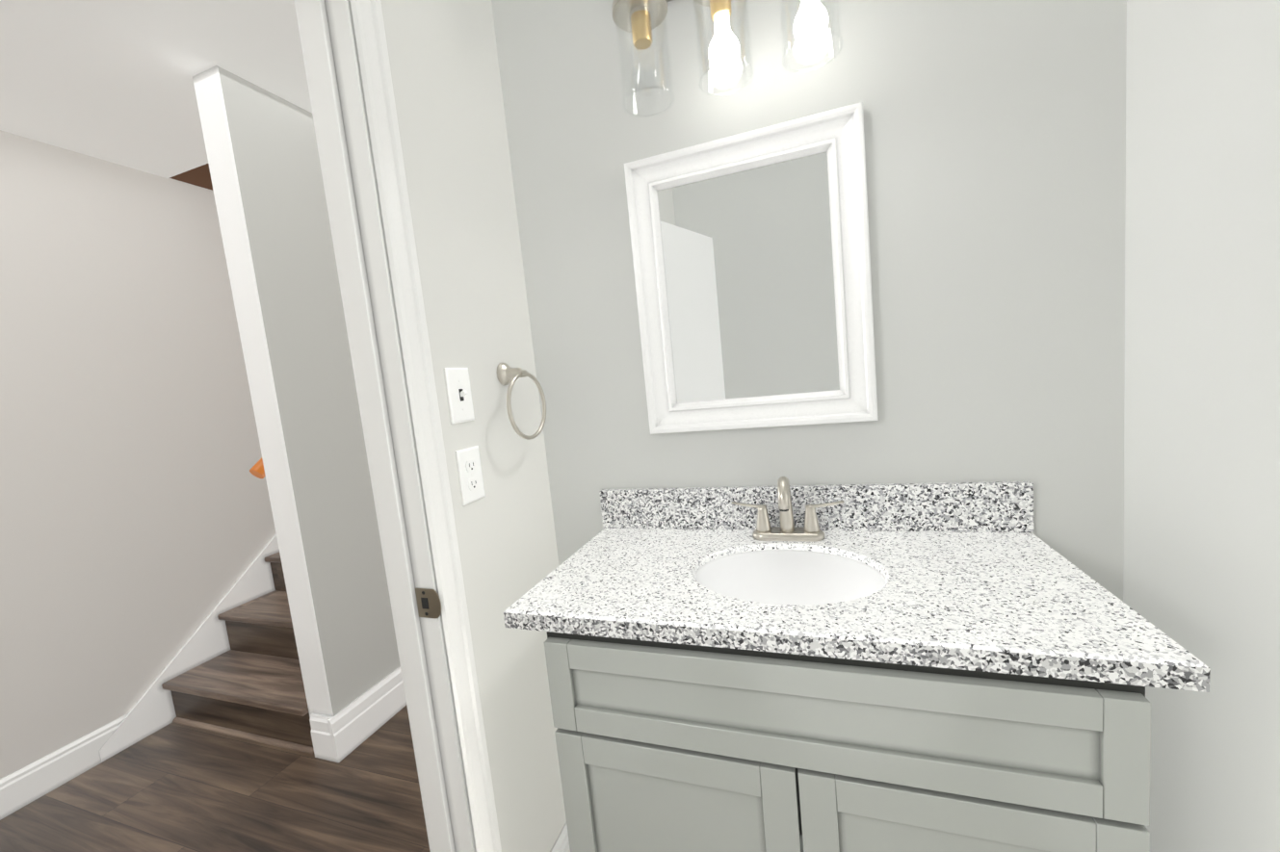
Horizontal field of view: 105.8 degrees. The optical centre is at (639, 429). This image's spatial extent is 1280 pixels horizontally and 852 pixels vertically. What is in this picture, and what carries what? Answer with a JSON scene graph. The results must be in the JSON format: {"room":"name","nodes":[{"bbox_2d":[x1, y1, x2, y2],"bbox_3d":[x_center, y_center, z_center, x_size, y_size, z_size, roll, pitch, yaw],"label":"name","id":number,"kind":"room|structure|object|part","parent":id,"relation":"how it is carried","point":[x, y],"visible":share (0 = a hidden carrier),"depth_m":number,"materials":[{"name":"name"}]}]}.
{"room":"bathroom","nodes":[
{"label":"bathroom","id":0,"kind":"room"},
{"bbox_2d":[0,130,275,779],"bbox_3d":[-2.283,-0.494,2.055,0.108,3.600,6.416,-4,6,19],"label":"wall","id":1,"kind":"structure","parent":0,"point":[137,529],"depth_m":2.01,"materials":[{"name":"white paint"}]},
{"bbox_2d":[99,532,279,762],"bbox_3d":[-1.731,-0.230,3.382,0.017,2.690,3.405,-4,6,19],"label":"stair stringer","id":2,"kind":"object","parent":1,"relation":"attached to","point":[150,712],"visible":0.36,"depth_m":2.22,"materials":[{"name":"white paint"}]},
{"bbox_2d":[249,457,265,478],"bbox_3d":[-1.074,-0.990,2.868,0.084,2.031,2.597,-4,6,19],"label":"handrail","id":3,"kind":"object","parent":1,"relation":"attached to","point":[256,470],"depth_m":1.77,"materials":[{"name":"orange wood"}]},
{"bbox_2d":[0,0,312,178],"bbox_3d":[-0.742,-1.258,1.417,3.523,0.060,6.416,-4,6,19],"label":"ceiling","id":4,"kind":"structure","parent":0,"point":[112,81],"depth_m":1.54,"materials":[{"name":"white paint"}]},
{"bbox_2d":[169,163,212,190],"bbox_3d":[-1.366,-1.987,3.399,1.115,1.205,2.914,-4,6,19],"label":"ceiling","id":5,"kind":"structure","parent":0,"point":[199,176],"depth_m":2.37,"materials":[{"name":"brown wood"}]},
{"bbox_2d":[0,705,430,851],"bbox_3d":[-0.496,1.217,1.677,3.523,0.060,6.416,-4,6,19],"label":"floor","id":6,"kind":"structure","parent":0,"point":[174,788],"depth_m":1.67,"materials":[{"name":"wood"}]},
{"bbox_2d":[161,552,313,755],"bbox_3d":[-1.295,-0.052,3.256,0.865,2.280,2.966,-4,6,19],"label":"stairs","id":7,"kind":"structure","parent":6,"relation":"on","point":[248,686],"depth_m":2.09,"materials":[{"name":"wood"}]},
{"bbox_2d":[0,714,570,851],"bbox_3d":[-1.018,1.331,0.177,3.307,0.130,3.020,-4,6,19],"label":"baseboard","id":8,"kind":"structure","parent":6,"relation":"on","point":[26,785],"depth_m":1.79,"materials":[{"name":"white paint"}]},
{"bbox_2d":[503,476,1210,851],"bbox_3d":[0.314,0.644,0.961,0.940,1.064,0.470,-4,6,19],"label":"bathroom vanity","id":9,"kind":"object","parent":6,"relation":"on","point":[783,666],"visible":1,"depth_m":0.75,"materials":[{"name":"grey paint"}]},
{"bbox_3d":[0.072,0.813,0.833,0.408,0.580,0.019,-4,6,19],"label":"door","id":10,"kind":"part","parent":9,"relation":"part of","materials":[{"name":"grey paint"}]},
{"bbox_3d":[0.229,0.425,0.724,0.821,0.162,0.019,-4,6,19],"label":"drawer","id":11,"kind":"part","parent":9,"relation":"part of","materials":[{"name":"grey paint"}]},
{"bbox_2d":[503,480,1210,693],"bbox_3d":[0.272,0.228,0.917,0.940,0.135,0.470,-4,6,19],"label":"countertop","id":12,"kind":"structure","parent":9,"relation":"on","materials":[{"name":"white stone"}]},
{"bbox_2d":[731,476,844,542],"bbox_3d":[0.314,0.171,1.045,0.239,0.146,0.106,-4,6,19],"label":"faucet","id":13,"kind":"object","parent":12,"relation":"on","point":[811,532],"depth_m":1.06,"materials":[{"name":"silver metal"}]},
{"bbox_3d":[0.460,0.788,0.695,0.408,0.580,0.019,-4,6,19],"label":"door","id":14,"kind":"part","parent":9,"relation":"part of","materials":[{"name":"grey paint"}]},
{"bbox_2d":[218,66,406,762],"bbox_3d":[-0.846,-0.750,3.127,0.143,3.600,3.194,-4,6,19],"label":"wall","id":15,"kind":"structure","parent":0,"point":[274,147],"depth_m":1.82,"materials":[{"name":"grey paint"}]},
{"bbox_2d":[192,65,333,717],"bbox_3d":[-1.307,0.030,1.715,0.123,2.440,0.004,-4,6,19],"label":"trim","id":16,"kind":"structure","parent":15,"relation":"attached to","point":[211,105],"depth_m":1.69,"materials":[{"name":"white paint"}]},
{"bbox_2d":[380,0,566,851],"bbox_3d":[-0.803,0.168,-0.070,0.108,2.440,3.000,-4,6,19],"label":"wall","id":17,"kind":"structure","parent":0,"point":[446,79],"depth_m":1.10,"materials":[{"name":"grey paint"}]},
{"bbox_2d":[293,0,501,851],"bbox_3d":[-0.541,0.242,0.638,0.129,2.095,0.727,-4,6,19],"label":"door frame","id":18,"kind":"structure","parent":17,"relation":"attached to","point":[326,30],"depth_m":0.89,"materials":[{"name":"white paint"}]},
{"bbox_2d":[415,588,441,618],"bbox_3d":[-0.402,0.330,0.919,0.057,0.058,0.002,-4,6,19],"label":"strike plate","id":19,"kind":"object","parent":18,"relation":"attached to","point":[429,604],"visible":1,"depth_m":0.92,"materials":[{"name":"gold metal"}]},
{"bbox_2d":[443,367,474,424],"bbox_3d":[-0.370,-0.073,1.009,0.019,0.114,0.070,-4,6,19],"label":"switch plate","id":20,"kind":"object","parent":17,"relation":"attached to","point":[458,395],"visible":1,"depth_m":1.00,"materials":[{"name":"white plastic"}]},
{"bbox_2d":[455,445,485,505],"bbox_3d":[-0.358,0.096,1.028,0.008,0.114,0.070,-4,6,19],"label":"electrical outlet plate","id":21,"kind":"object","parent":17,"relation":"attached to","point":[470,474],"visible":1,"depth_m":1.02,"materials":[{"name":"white plastic"}]},
{"bbox_2d":[496,363,546,440],"bbox_3d":[-0.292,-0.070,1.167,0.060,0.190,0.164,-4,6,19],"label":"towel ring","id":22,"kind":"object","parent":17,"relation":"attached to","point":[507,375],"visible":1,"depth_m":1.15,"materials":[{"name":"silver metal"}]},
{"bbox_2d":[491,0,1126,601],"bbox_3d":[0.336,-0.075,1.162,1.463,2.440,0.108,-4,6,19],"label":"wall","id":23,"kind":"structure","parent":0,"point":[996,156],"depth_m":0.99,"materials":[{"name":"grey paint"}]},
{"bbox_2d":[611,0,843,117],"bbox_3d":[0.163,-0.864,0.956,0.490,0.361,0.184,-4,6,19],"label":"sconce","id":24,"kind":"object","parent":23,"relation":"attached to","point":[640,20],"visible":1,"depth_m":0.93,"materials":[{"name":"clear glass"}]},
{"bbox_2d":[624,102,878,434],"bbox_3d":[0.237,-0.321,1.086,0.509,0.637,0.032,-4,6,19],"label":"mirror","id":25,"kind":"object","parent":23,"relation":"attached to","point":[751,257],"visible":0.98,"depth_m":1.08,"materials":[{"name":"white paint"}]},
{"bbox_2d":[655,149,841,404],"bbox_3d":[0.240,-0.323,1.096,0.375,0.503,0.003,-4,6,19],"label":"mirror glass","id":26,"kind":"object","parent":25,"relation":"attached to","point":[748,252],"depth_m":1.09,"materials":[{"name":"grey"}]},
{"bbox_2d":[1123,0,1279,851],"bbox_3d":[0.648,0.017,-0.008,0.108,2.440,1.908,-4,6,19],"label":"wall","id":27,"kind":"structure","parent":0,"point":[1201,572],"depth_m":0.72,"materials":[{"name":"grey paint"}]}
]}

